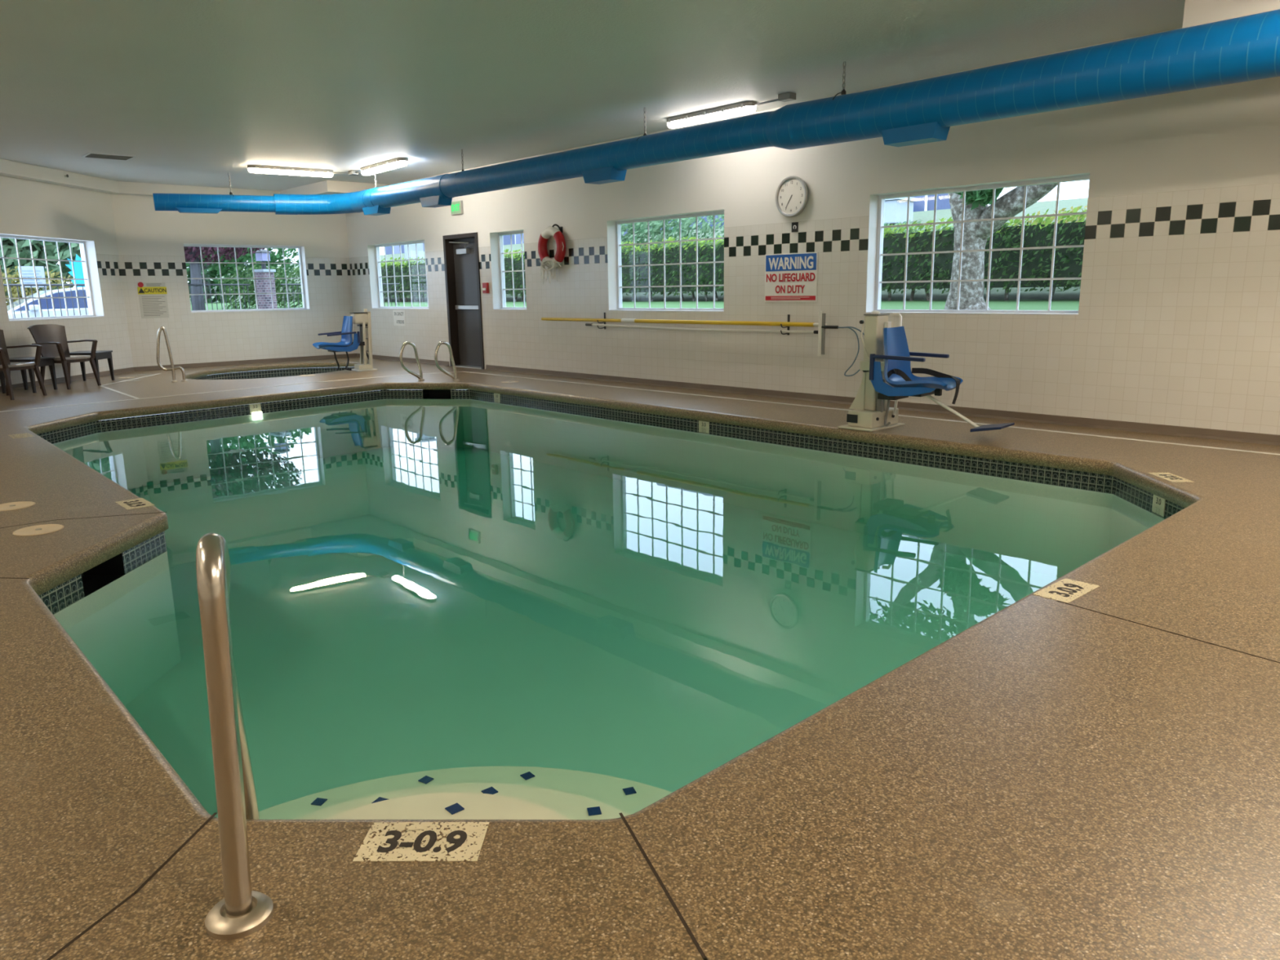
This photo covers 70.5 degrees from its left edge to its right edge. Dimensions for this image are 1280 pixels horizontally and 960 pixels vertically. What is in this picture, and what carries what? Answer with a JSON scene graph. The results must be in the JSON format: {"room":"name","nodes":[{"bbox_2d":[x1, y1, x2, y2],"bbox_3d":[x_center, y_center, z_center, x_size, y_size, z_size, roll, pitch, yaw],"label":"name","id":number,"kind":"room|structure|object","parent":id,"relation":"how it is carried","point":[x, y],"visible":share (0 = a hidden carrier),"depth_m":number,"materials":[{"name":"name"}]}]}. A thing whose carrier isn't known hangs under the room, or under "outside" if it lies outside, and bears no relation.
{"room":"indoor swimming pool","nodes":[
{"label":"indoor swimming pool","id":0,"kind":"room"},
{"bbox_2d":[0,175,133,386],"bbox_3d":[-8.706,-2.403,10.380,0.240,3.200,8.792,0,12,2],"label":"wall","id":1,"kind":"structure","parent":0,"point":[28,208],"depth_m":13.59,"materials":[{"name":"tile"}]},
{"bbox_2d":[0,234,103,321],"bbox_3d":[-8.579,-2.914,13.107,0.206,1.155,2.070,0,12,2],"label":"window","id":2,"kind":"structure","parent":1,"relation":"in","point":[89,295],"depth_m":13.28,"materials":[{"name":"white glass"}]},
{"bbox_2d":[0,367,134,392],"bbox_3d":[-8.547,-0.924,10.685,0.029,0.075,8.792,0,12,2],"label":"baseboard","id":3,"kind":"structure","parent":1,"relation":"attached to","point":[46,382],"depth_m":13.52,"materials":[{"name":"tile"}]},
{"bbox_2d":[0,27,1182,195],"bbox_3d":[-2.508,-3.062,6.436,10.144,0.176,19.952,-12,16,-41],"label":"trim","id":4,"kind":"structure","parent":1,"relation":"attached to","point":[9,168],"depth_m":14.08,"materials":[{"name":"paint"}]},
{"bbox_2d":[110,193,356,367],"bbox_3d":[-7.045,-3.623,16.057,3.928,3.200,0.240,-12,16,-41],"label":"wall","id":5,"kind":"structure","parent":0,"point":[150,242],"depth_m":15.78,"materials":[{"name":"tile"}]},
{"bbox_2d":[137,282,168,318],"bbox_3d":[-8.079,-2.987,15.036,0.440,0.588,0.010,-12,16,-41],"label":"caution sign","id":6,"kind":"object","parent":5,"relation":"attached to","point":[152,295],"visible":1,"depth_m":15.03,"materials":[{"name":"yellow"}]},
{"bbox_2d":[133,353,356,371],"bbox_3d":[-6.930,-2.124,16.271,3.928,0.075,0.029,-12,16,-41],"label":"baseboard","id":7,"kind":"structure","parent":5,"relation":"attached to","point":[350,355],"depth_m":16.18,"materials":[{"name":"tile"}]},
{"bbox_2d":[183,244,308,312],"bbox_3d":[-6.981,-3.586,16.106,2.070,1.145,0.206,-12,16,-41],"label":"window","id":8,"kind":"structure","parent":5,"relation":"in","point":[300,263],"depth_m":16.21,"materials":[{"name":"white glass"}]},
{"bbox_2d":[0,0,1185,191],"bbox_3d":[-2.511,-3.248,6.398,10.745,0.200,20.553,-12,16,-41],"label":"ceiling","id":9,"kind":"structure","parent":0,"point":[200,91],"depth_m":7.37,"materials":[{"name":"paint"}]},
{"bbox_2d":[81,152,136,159],"bbox_3d":[-6.879,-4.189,11.733,0.540,0.017,0.400,-12,16,-41],"label":"ceiling vent","id":10,"kind":"object","parent":9,"relation":"in","point":[95,155],"visible":1,"depth_m":11.68,"materials":[{"name":"metal"}]},
{"bbox_2d":[227,172,234,196],"bbox_3d":[-6.091,-4.404,13.485,0.038,0.359,0.119,-12,16,-41],"label":"chain","id":11,"kind":"object","parent":9,"relation":"hanging from","point":[230,193],"visible":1,"depth_m":13.51,"materials":[{"name":"metal"}]},
{"bbox_2d":[247,164,333,177],"bbox_3d":[-5.036,-4.461,13.085,1.207,0.097,0.168,-10,15,-35],"label":"ceiling lamp","id":12,"kind":"object","parent":9,"relation":"attached to","point":[251,168],"visible":1,"depth_m":13.02,"materials":[{"name":"beige"}]},
{"bbox_2d":[333,169,360,175],"bbox_3d":[-4.282,-4.573,13.467,0.514,0.059,0.218,2,12,14],"label":"junction box","id":13,"kind":"object","parent":9,"relation":"attached to","point":[353,172],"visible":0.97,"depth_m":13.45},
{"bbox_2d":[368,173,377,191],"bbox_3d":[-3.954,-4.424,13.368,0.146,0.336,0.040,-12,16,-41],"label":"chain","id":14,"kind":"object","parent":9,"relation":"hanging from","point":[375,186],"visible":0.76,"depth_m":13.40,"materials":[{"name":"metal"}]},
{"bbox_2d":[360,157,408,175],"bbox_3d":[-3.622,-4.422,12.793,0.168,0.097,1.382,-10,15,-38],"label":"ceiling lamp","id":15,"kind":"object","parent":9,"relation":"attached to","point":[397,162],"visible":1,"depth_m":12.64,"materials":[{"name":"beige"}]},
{"bbox_2d":[455,149,463,174],"bbox_3d":[-2.325,-4.083,11.638,0.140,0.340,0.040,-12,16,-41],"label":"chain","id":16,"kind":"object","parent":9,"relation":"hanging from","point":[461,149],"visible":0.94,"depth_m":11.66,"materials":[{"name":"metal"}]},
{"bbox_2d":[636,107,647,140],"bbox_3d":[0.013,-3.597,9.149,0.140,0.340,0.040,-12,16,-41],"label":"chain","id":17,"kind":"object","parent":9,"relation":"hanging from","point":[645,134],"visible":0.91,"depth_m":9.18,"materials":[{"name":"metal"}]},
{"bbox_2d":[152,8,1279,215],"bbox_3d":[-0.001,-2.943,7.579,2.765,0.460,18.068,-12,16,-41],"label":"air duct","id":18,"kind":"object","parent":17,"relation":"hanging from","point":[1246,48],"visible":1,"depth_m":6.96,"materials":[{"name":"metal"}]},
{"bbox_2d":[175,207,222,213],"bbox_3d":[-6.511,-3.976,13.368,0.625,0.060,0.170,-8,14,-30],"label":"outlet","id":19,"kind":"object","parent":18,"relation":"attached to","point":[181,210],"depth_m":13.32,"materials":[{"name":"metal"}]},
{"bbox_2d":[362,204,391,215],"bbox_3d":[-3.928,-4.021,13.512,0.200,0.110,0.525,-12,16,-41],"label":"outlet","id":20,"kind":"object","parent":18,"relation":"attached to","point":[368,210],"depth_m":13.40,"materials":[{"name":"metal"}]},
{"bbox_2d":[419,195,452,207],"bbox_3d":[-2.763,-3.774,12.272,0.200,0.120,0.525,-12,16,-41],"label":"outlet","id":21,"kind":"object","parent":18,"relation":"attached to","point":[427,201],"depth_m":12.17,"materials":[{"name":"metal"}]},
{"bbox_2d":[582,165,626,184],"bbox_3d":[-0.383,-3.274,9.740,0.200,0.130,0.525,-12,16,-41],"label":"outlet","id":22,"kind":"object","parent":18,"relation":"attached to","point":[597,175],"depth_m":9.64,"materials":[{"name":"metal"}]},
{"bbox_2d":[881,121,950,146],"bbox_3d":[2.145,-2.724,7.054,0.200,0.180,0.525,-12,16,-41],"label":"outlet","id":23,"kind":"object","parent":18,"relation":"attached to","point":[909,133],"depth_m":6.98,"materials":[{"name":"metal"}]},
{"bbox_2d":[666,101,756,128],"bbox_3d":[0.723,-3.773,9.379,0.168,0.097,1.220,-12,16,-41],"label":"ceiling lamp","id":24,"kind":"object","parent":9,"relation":"attached to","point":[744,108],"visible":0.99,"depth_m":9.28,"materials":[{"name":"beige"}]},
{"bbox_2d":[754,92,795,106],"bbox_3d":[1.280,-3.667,8.739,0.100,0.059,0.491,-12,16,-41],"label":"junction box","id":25,"kind":"object","parent":9,"relation":"attached to","point":[788,96],"visible":1,"depth_m":8.60,"materials":[{"name":"metal"}]},
{"bbox_2d":[832,61,845,99],"bbox_3d":[1.629,-3.269,7.405,0.168,0.322,0.040,-12,16,-41],"label":"chain","id":26,"kind":"object","parent":9,"relation":"hanging from","point":[843,91],"visible":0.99,"depth_m":7.44,"materials":[{"name":"metal"}]},
{"bbox_2d":[1182,0,1279,28],"bbox_3d":[5.688,-2.658,4.194,0.748,0.299,5.489,-12,16,-41],"label":"trim","id":27,"kind":"structure","parent":9,"relation":"attached to","point":[1196,12],"depth_m":5.77,"materials":[{"name":"paint"}]},
{"bbox_2d":[0,357,1279,959],"bbox_3d":[-2.445,-0.162,7.028,10.245,0.100,20.103,-12,16,-41],"label":"floor","id":28,"kind":"structure","parent":0,"point":[1050,779],"depth_m":2.18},
{"bbox_2d":[0,501,35,511],"bbox_3d":[-3.718,0.152,5.365,0.230,0.008,0.230,-12,16,-41],"label":"lid","id":29,"kind":"object","parent":28,"relation":"on","point":[20,504],"visible":1,"depth_m":5.37,"materials":[{"name":"plastic"}]},
{"bbox_2d":[8,432,35,438],"bbox_3d":[-5.564,-0.398,8.139,0.160,0.001,0.300,-12,16,-41],"label":"depth marker","id":30,"kind":"object","parent":28,"relation":"on","point":[28,433],"visible":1,"depth_m":8.15,"materials":[{"name":"beige paint"}]},
{"bbox_2d":[0,329,47,399],"bbox_3d":[-7.888,-1.451,11.237,0.594,0.860,0.638,1,12,11],"label":"armchair","id":31,"kind":"object","parent":28,"relation":"on","point":[6,366],"visible":1,"depth_m":11.40,"materials":[{"name":"plastic"}]},
{"bbox_2d":[0,356,57,393],"bbox_3d":[-8.115,-1.395,12.005,0.480,0.440,0.480,0,12,2],"label":"side table","id":32,"kind":"object","parent":28,"relation":"on","point":[44,361],"visible":0.79,"depth_m":11.97,"materials":[{"name":"plastic"}]},
{"bbox_2d":[12,524,64,536],"bbox_3d":[-3.190,0.262,4.802,0.230,0.008,0.230,-12,16,-41],"label":"lid","id":33,"kind":"object","parent":28,"relation":"on","point":[46,528],"visible":1,"depth_m":4.79,"materials":[{"name":"plastic"}]},
{"bbox_2d":[26,324,101,389],"bbox_3d":[-7.909,-1.702,12.432,0.594,0.860,0.638,3,12,16],"label":"armchair","id":34,"kind":"object","parent":28,"relation":"on","point":[52,338],"visible":0.96,"depth_m":12.43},
{"bbox_2d":[0,511,166,528],"bbox_3d":[-4.173,0.405,4.221,3.526,0.001,0.214,-10,15,-36],"label":"joint","id":35,"kind":"object","parent":28,"relation":"on","point":[162,512],"visible":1,"depth_m":5.05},
{"bbox_2d":[69,350,114,383],"bbox_3d":[-8.037,-1.651,13.220,0.480,0.440,0.480,-2,12,-3],"label":"side table","id":36,"kind":"object","parent":28,"relation":"on","point":[100,354],"visible":0.62,"depth_m":13.27,"materials":[{"name":"plastic"}]},
{"bbox_2d":[98,373,160,398],"bbox_3d":[-7.171,-1.312,12.605,0.678,0.003,4.020,-6,13,-24],"label":"drain","id":37,"kind":"object","parent":28,"relation":"on","point":[159,373],"visible":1,"depth_m":12.35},
{"bbox_2d":[46,812,217,959],"bbox_3d":[-1.330,1.047,0.951,0.055,0.001,2.537,2,12,16],"label":"joint","id":38,"kind":"object","parent":28,"relation":"on","point":[192,836],"visible":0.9,"depth_m":1.86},
{"bbox_2d":[115,497,155,509],"bbox_3d":[-3.003,0.140,5.383,0.150,0.002,0.280,-12,16,-41],"label":"depth marker","id":39,"kind":"object","parent":28,"relation":"on","point":[128,504],"visible":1,"depth_m":5.38,"materials":[{"name":"beige paint"}]},
{"bbox_2d":[156,326,187,382],"bbox_3d":[-6.732,-1.802,12.977,0.369,0.796,0.091,-9,14,-33],"label":"handrail","id":40,"kind":"object","parent":28,"relation":"on","point":[172,368],"visible":1,"depth_m":12.94,"materials":[{"name":"metal"}]},
{"bbox_2d":[195,533,273,940],"bbox_3d":[-0.874,0.845,1.966,0.124,1.564,0.526,-6,13,-25],"label":"handrail","id":41,"kind":"object","parent":28,"relation":"on","point":[242,912],"visible":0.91,"depth_m":1.70,"materials":[{"name":"metal"}]},
{"bbox_2d":[186,367,368,411],"bbox_3d":[-5.916,-1.349,15.046,3.240,0.770,2.754,-12,16,-41],"label":"hot tub","id":42,"kind":"object","parent":28,"relation":"in","point":[294,371],"visible":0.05,"depth_m":16.11,"materials":[{"name":"tile"}]},
{"bbox_2d":[298,374,315,376],"bbox_3d":[-5.055,-1.590,13.746,0.240,0.008,0.240,-12,16,-41],"label":"deck cover","id":43,"kind":"object","parent":28,"relation":"on","point":[301,375],"visible":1,"depth_m":13.74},
{"bbox_2d":[312,308,377,371],"bbox_3d":[-4.636,-2.184,14.212,0.921,0.967,0.501,-9,15,-35],"label":"lift","id":44,"kind":"object","parent":28,"relation":"on","point":[362,339],"visible":1,"depth_m":14.31,"materials":[{"name":"blue"}]},
{"bbox_2d":[399,341,424,381],"bbox_3d":[-3.158,-1.643,12.540,0.338,0.553,0.093,-12,16,-41],"label":"handrail","id":45,"kind":"object","parent":28,"relation":"on","point":[420,377],"visible":1,"depth_m":12.54,"materials":[{"name":"metal"}]},
{"bbox_2d":[352,822,488,861],"bbox_3d":[-0.484,0.807,2.024,0.270,0.002,0.145,-1,12,1],"label":"depth marker","id":46,"kind":"object","parent":28,"relation":"on","point":[391,837],"visible":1,"depth_m":2.02,"materials":[{"name":"beige paint"}]},
{"bbox_2d":[434,341,458,381],"bbox_3d":[-2.659,-1.634,12.457,0.338,0.553,0.093,-12,16,-41],"label":"handrail","id":47,"kind":"object","parent":28,"relation":"on","point":[454,377],"visible":1,"depth_m":12.46,"materials":[{"name":"metal"}]},
{"bbox_2d":[501,380,519,382],"bbox_3d":[-1.762,-1.333,12.275,0.240,0.008,0.240,-12,16,-41],"label":"depth marker","id":48,"kind":"object","parent":28,"relation":"on","point":[511,381],"visible":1,"depth_m":12.27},
{"bbox_2d":[36,389,1185,819],"bbox_3d":[-1.779,0.284,7.093,6.613,0.820,10.665,-12,16,-41],"label":"swimming pool","id":49,"kind":"object","parent":28,"relation":"in","point":[445,604],"visible":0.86,"depth_m":6.45,"materials":[{"name":"liquid"}]},
{"bbox_2d":[251,411,262,420],"bbox_3d":[-4.718,-0.790,11.160,0.032,0.100,0.120,9,15,39],"label":"pool light","id":50,"kind":"object","parent":49,"relation":"attached to","point":[255,415],"depth_m":11.14,"materials":[{"name":"beige"}]},
{"bbox_2d":[0,371,1279,455],"bbox_3d":[-0.296,-0.069,6.171,7.372,0.003,15.552,-12,16,-41],"label":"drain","id":51,"kind":"object","parent":28,"relation":"on","point":[457,371],"visible":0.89,"depth_m":9.51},
{"bbox_2d":[618,812,707,959],"bbox_3d":[0.715,1.220,-0.025,0.007,0.001,4.640,-5,13,-19],"label":"joint","id":52,"kind":"object","parent":28,"relation":"on","point":[703,955],"visible":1,"depth_m":1.84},
{"bbox_2d":[837,310,1014,431],"bbox_3d":[2.323,-0.868,7.365,0.666,0.995,1.416,-12,16,-41],"label":"lift","id":53,"kind":"object","parent":28,"relation":"on","point":[887,358],"visible":1,"depth_m":7.54,"materials":[{"name":"blue plastic"}]},
{"bbox_2d":[1032,577,1099,603],"bbox_3d":[1.701,0.439,3.610,0.290,0.002,0.140,-11,16,-40],"label":"depth marker","id":54,"kind":"object","parent":28,"relation":"on","point":[1073,591],"visible":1,"depth_m":3.60,"materials":[{"name":"beige paint"}]},
{"bbox_2d":[1057,600,1279,662],"bbox_3d":[2.930,0.820,1.707,0.011,0.001,4.495,-9,15,-35],"label":"joint","id":55,"kind":"object","parent":28,"relation":"on","point":[1057,601],"visible":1,"depth_m":3.15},
{"bbox_2d":[1148,472,1191,482],"bbox_3d":[3.314,-0.018,5.659,0.130,0.002,0.290,-1,12,1],"label":"depth marker","id":56,"kind":"object","parent":28,"relation":"on","point":[1166,476],"visible":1,"depth_m":5.65,"materials":[{"name":"beige paint"}]},
{"bbox_2d":[345,76,1279,435],"bbox_3d":[1.330,-2.514,10.149,0.240,3.200,19.953,-12,16,-41],"label":"wall","id":57,"kind":"structure","parent":0,"point":[1177,322],"depth_m":8.28,"materials":[{"name":"tile"}]},
{"bbox_2d":[392,310,405,325],"bbox_3d":[-4.288,-2.884,16.126,0.004,0.270,0.420,-12,16,-41],"label":"sign","id":58,"kind":"object","parent":57,"relation":"attached to","point":[398,315],"visible":1,"depth_m":16.12,"materials":[{"name":"grey"}]},
{"bbox_2d":[372,240,428,309],"bbox_3d":[-4.209,-3.616,16.037,0.206,1.145,2.070,-12,16,-41],"label":"window","id":59,"kind":"structure","parent":57,"relation":"in","point":[377,251],"depth_m":16.28,"materials":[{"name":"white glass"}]},
{"bbox_2d":[356,353,448,365],"bbox_3d":[-4.351,-2.179,16.338,0.029,0.075,3.413,-12,16,-41],"label":"baseboard","id":60,"kind":"structure","parent":57,"relation":"attached to","point":[374,357],"depth_m":16.09,"materials":[{"name":"tile"}]},
{"bbox_2d":[450,200,463,214],"bbox_3d":[-2.874,-4.271,14.204,0.049,0.200,0.300,-12,16,-41],"label":"exit sign","id":61,"kind":"object","parent":57,"relation":"attached to","point":[456,207],"visible":0.98,"depth_m":14.16,"materials":[{"name":"green"}]},
{"bbox_2d":[442,232,484,369],"bbox_3d":[-2.741,-2.869,14.576,0.255,2.100,1.000,-12,16,-41],"label":"door","id":62,"kind":"structure","parent":57,"relation":"in","point":[461,255],"depth_m":14.69,"materials":[{"name":"grey metal"}]},
{"bbox_2d":[482,282,488,293],"bbox_3d":[-2.384,-2.958,13.951,0.059,0.160,0.120,-12,16,-41],"label":"fire alarm","id":63,"kind":"object","parent":57,"relation":"attached to","point":[485,285],"visible":1,"depth_m":13.92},
{"bbox_2d":[494,231,526,310],"bbox_3d":[-1.891,-3.133,13.569,0.206,1.145,0.870,-12,16,-41],"label":"window","id":64,"kind":"structure","parent":57,"relation":"in","point":[501,253],"depth_m":13.79,"materials":[{"name":"clear glass"}]},
{"bbox_2d":[551,223,562,232],"bbox_3d":[-1.135,-3.453,12.428,0.150,0.116,0.052,-1,12,1],"label":"wall hook","id":65,"kind":"object","parent":57,"relation":"attached to","point":[555,224],"visible":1,"depth_m":12.41,"materials":[{"name":"black metal"}]},
{"bbox_2d":[537,225,565,267],"bbox_3d":[-1.222,-3.221,12.538,0.129,0.591,0.591,-12,16,-41],"label":"buoy","id":66,"kind":"object","parent":65,"relation":"hanging from","point":[550,231],"visible":0.94,"depth_m":12.45,"materials":[{"name":"red plastic"}]},
{"bbox_2d":[538,260,561,284],"bbox_3d":[-1.252,-2.882,12.552,0.094,0.338,0.517,-12,16,-41],"label":"rope","id":67,"kind":"object","parent":66,"relation":"hanging from","point":[542,265],"visible":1,"depth_m":12.57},
{"bbox_2d":[596,312,605,328],"bbox_3d":[-0.515,-2.108,12.006,0.139,0.220,0.024,-12,16,-41],"label":"bracket","id":68,"kind":"object","parent":57,"relation":"attached to","point":[604,327],"visible":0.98,"depth_m":12.03,"materials":[{"name":"black plastic"}]},
{"bbox_2d":[585,323,817,333],"bbox_3d":[0.589,-1.813,10.815,0.036,0.059,3.880,-12,16,-41],"label":"pole","id":69,"kind":"object","parent":68,"relation":"on","point":[586,324],"visible":1,"depth_m":10.58,"materials":[{"name":"beige plastic"}]},
{"bbox_2d":[608,210,724,311],"bbox_3d":[0.349,-2.667,11.184,0.206,1.145,2.040,-12,16,-41],"label":"window","id":70,"kind":"structure","parent":57,"relation":"in","point":[618,224],"depth_m":11.34,"materials":[{"name":"white metal"}]},
{"bbox_2d":[780,314,790,335],"bbox_3d":[1.565,-1.675,9.790,0.139,0.220,0.024,-12,16,-41],"label":"bracket","id":71,"kind":"object","parent":57,"relation":"attached to","point":[788,315],"visible":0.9,"depth_m":9.81,"materials":[{"name":"black plastic"}]},
{"bbox_2d":[541,317,826,326],"bbox_3d":[0.266,-1.948,11.129,0.055,0.055,4.890,-12,16,-41],"label":"pole","id":72,"kind":"object","parent":71,"relation":"on","point":[623,320],"visible":1,"depth_m":10.73,"materials":[{"name":"metal"}]},
{"bbox_2d":[817,311,838,356],"bbox_3d":[1.940,-1.504,9.338,0.040,0.470,0.232,-12,16,-41],"label":"brush","id":73,"kind":"object","parent":72,"relation":"hanging from","point":[821,326],"visible":1,"depth_m":9.38,"materials":[{"name":"grey"}]},
{"bbox_2d":[764,251,817,302],"bbox_3d":[1.615,-2.172,9.719,0.011,0.510,0.700,-12,16,-41],"label":"warning sign","id":74,"kind":"object","parent":57,"relation":"attached to","point":[788,277],"visible":1,"depth_m":9.70,"materials":[{"name":"plastic"}]},
{"bbox_2d":[775,175,808,217],"bbox_3d":[1.599,-2.977,9.512,0.065,0.416,0.416,-12,16,-41],"label":"wall clock","id":75,"kind":"object","parent":57,"relation":"attached to","point":[792,193],"visible":1,"depth_m":9.50,"materials":[{"name":"white"}]},
{"bbox_2d":[791,222,798,232],"bbox_3d":[1.638,-2.675,9.580,0.008,0.100,0.084,-12,16,-41],"label":"wall sign","id":76,"kind":"object","parent":57,"relation":"attached to","point":[794,224],"visible":1,"depth_m":9.58,"materials":[{"name":"black"}]},
{"bbox_2d":[837,326,864,376],"bbox_3d":[2.168,-1.305,9.210,0.352,0.509,0.060,8,15,36],"label":"hose","id":77,"kind":"object","parent":57,"relation":"hanging from","point":[849,327],"visible":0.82,"depth_m":9.19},
{"bbox_2d":[484,364,1279,445],"bbox_3d":[2.790,-0.694,8.735,0.029,0.075,15.420,-12,16,-41],"label":"baseboard","id":78,"kind":"structure","parent":57,"relation":"attached to","point":[1200,433],"depth_m":8.40,"materials":[{"name":"tile"}]},
{"bbox_2d":[866,174,1089,315],"bbox_3d":[3.047,-2.106,8.312,0.206,1.145,2.080,-12,16,-41],"label":"window","id":79,"kind":"structure","parent":57,"relation":"in","point":[882,198],"depth_m":8.36,"materials":[{"name":"white metal"}]},
{"bbox_2d":[884,196,919,224],"bbox_3d":[5.874,-6.638,22.513,0.900,0.620,1.800,-12,16,-41],"label":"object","id":80,"kind":"object","parent":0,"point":[895,209],"visible":0.36,"depth_m":21.83,"materials":[{"name":"white"}]},
{"label":"outside","id":81,"kind":"structure","parent":0,"visible":0},
{"bbox_3d":[-44.273,-4.692,31.675,38.200,0.040,72.947,-12,16,-41],"label":"ground","id":82,"kind":"structure","parent":81,"visible":0},
{"bbox_2d":[17,266,46,297],"bbox_3d":[-14.722,-4.190,22.103,0.520,2.000,0.082,-12,16,-41],"label":"notice board","id":83,"kind":"object","parent":82,"relation":"on","point":[27,271],"visible":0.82,"depth_m":21.91,"materials":[{"name":"grey metal"}]},
{"bbox_2d":[0,237,81,302],"bbox_3d":[-17.675,-7.000,24.982,8.742,6.469,4.387,-12,16,-41],"label":"tree","id":84,"kind":"object","parent":82,"relation":"on","point":[8,244],"visible":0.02,"depth_m":24.72,"materials":[{"name":"green plant"}]},
{"bbox_2d":[6,287,88,318],"bbox_3d":[-13.260,-3.676,20.834,4.644,1.470,1.920,-12,16,-41],"label":"car","id":85,"kind":"object","parent":82,"relation":"on","point":[55,291],"visible":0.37,"depth_m":20.11,"materials":[{"name":"white metal"}]},
{"bbox_2d":[28,304,39,310],"bbox_3d":[-13.174,-3.747,19.681,0.180,0.120,0.160,-12,16,-41],"label":"mirror","id":86,"kind":"object","parent":85,"relation":"attached to","point":[30,307],"depth_m":19.62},
{"bbox_2d":[65,253,84,287],"bbox_3d":[-13.188,-4.237,21.430,0.519,2.320,0.039,-12,16,-41],"label":"feather banner","id":87,"kind":"object","parent":82,"relation":"on","point":[78,271],"visible":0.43,"depth_m":21.27,"materials":[{"name":"teal fabric"}]},
{"bbox_2d":[3,283,399,318],"bbox_3d":[-9.978,-3.243,18.356,0.618,1.540,15.235,4,13,24],"label":"iron fence","id":88,"kind":"object","parent":82,"relation":"on","point":[294,284],"visible":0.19,"depth_m":19.59,"materials":[{"name":"metal"}]},
{"bbox_2d":[183,246,265,310],"bbox_3d":[-9.709,-4.609,19.769,3.787,3.709,2.253,-12,16,-41],"label":"tree","id":89,"kind":"object","parent":82,"relation":"on","point":[192,254],"visible":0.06,"depth_m":19.72,"materials":[{"name":"purple plant"}]},
{"bbox_2d":[252,248,277,308],"bbox_3d":[-8.809,-4.280,21.377,0.360,2.290,0.360,5,13,27],"label":"brick pillar","id":90,"kind":"structure","parent":82,"relation":"on","point":[263,286],"depth_m":21.20,"materials":[{"name":"brick"}]},
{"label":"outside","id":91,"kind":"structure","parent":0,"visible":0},
{"bbox_2d":[190,301,302,310],"bbox_3d":[-19.699,-6.543,35.997,9.400,1.000,39.500,-12,16,-41],"label":"grass mound","id":92,"kind":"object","parent":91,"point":[214,304],"visible":0.02,"depth_m":27.91,"materials":[{"name":"plant"}]},
{"bbox_2d":[1,265,73,306],"bbox_3d":[-16.277,-4.888,23.952,3.009,1.529,1.475,-12,16,-41],"label":"shrub","id":93,"kind":"object","parent":92,"relation":"on","point":[14,290],"visible":0.24,"depth_m":23.86,"materials":[{"name":"plant"}]},
{"bbox_2d":[185,246,299,302],"bbox_3d":[-16.997,-8.540,35.038,7.990,5.332,6.165,-12,16,-41],"label":"tree","id":94,"kind":"object","parent":92,"relation":"on","point":[212,270],"visible":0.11,"depth_m":34.87,"materials":[{"name":"green plant"}]},
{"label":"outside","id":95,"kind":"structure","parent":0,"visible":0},
{"bbox_2d":[383,298,1079,310],"bbox_3d":[1.003,-2.844,15.630,6.605,0.400,50.000,-12,16,-41],"label":"lawn","id":96,"kind":"structure","parent":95,"point":[1024,304],"depth_m":14.70,"materials":[{"name":"green plant"}]},
{"bbox_2d":[216,260,302,309],"bbox_3d":[-10.811,-5.455,26.203,2.799,1.763,1.251,-12,16,-41],"label":"shrub","id":97,"kind":"object","parent":96,"relation":"on","point":[251,288],"visible":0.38,"depth_m":25.92,"materials":[{"name":"green plant"}]},
{"bbox_2d":[293,205,1086,302],"bbox_3d":[-0.094,-4.776,20.798,1.203,1.464,36.559,-12,16,-41],"label":"hedge","id":98,"kind":"object","parent":96,"relation":"on","point":[1036,263],"visible":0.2,"depth_m":15.37,"materials":[{"name":"green plant"}]},
{"bbox_2d":[944,182,1057,310],"bbox_3d":[4.573,-4.816,11.299,4.856,5.857,7.562,-9,14,-34],"label":"tree","id":99,"kind":"object","parent":96,"relation":"on","point":[975,234],"visible":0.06,"depth_m":11.68,"materials":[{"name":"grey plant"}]},
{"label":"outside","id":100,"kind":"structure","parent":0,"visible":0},
{"bbox_2d":[189,197,1088,301],"bbox_3d":[4.791,-7.746,32.089,22.200,2.300,70.000,-12,16,-41],"label":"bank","id":101,"kind":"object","parent":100,"point":[926,215],"visible":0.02,"depth_m":20.64,"materials":[{"name":"plant"}]},
{"bbox_2d":[404,243,423,262],"bbox_3d":[-7.655,-7.648,30.672,0.500,2.180,0.660,-12,16,-41],"label":"post","id":102,"kind":"object","parent":101,"relation":"on","point":[412,251],"visible":0.11,"depth_m":30.48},
{"bbox_2d":[385,224,636,254],"bbox_3d":[-5.425,-13.901,49.005,7.800,4.100,22.800,-12,16,-41],"label":"building","id":103,"kind":"structure","parent":101,"relation":"on","point":[516,238],"depth_m":45.62,"materials":[{"name":"stone"}]},
{"bbox_2d":[621,214,724,250],"bbox_3d":[0.040,-7.419,27.000,2.104,2.081,9.827,-12,16,-41],"label":"tree","id":104,"kind":"object","parent":101,"relation":"on","point":[641,228],"visible":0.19,"depth_m":25.75,"materials":[{"name":"green plant"}]},
{"bbox_2d":[650,193,951,231],"bbox_3d":[5.680,-11.027,33.529,2.800,4.500,15.000,-12,16,-41],"label":"building","id":105,"kind":"structure","parent":101,"relation":"on","point":[926,202],"depth_m":28.67,"materials":[{"name":"stone"}]},
{"bbox_2d":[884,220,953,233],"bbox_3d":[5.032,-5.226,19.846,1.657,0.836,4.723,-12,16,-41],"label":"shrub","id":106,"kind":"object","parent":101,"relation":"on","point":[904,222],"visible":0.02,"depth_m":18.99,"materials":[{"name":"green plant"}]},
{"bbox_2d":[1014,205,1087,226],"bbox_3d":[9.227,-4.756,16.324,1.686,0.700,5.197,-12,16,-41],"label":"shrub","id":107,"kind":"object","parent":101,"relation":"on","point":[1063,209],"visible":0.02,"depth_m":17.25,"materials":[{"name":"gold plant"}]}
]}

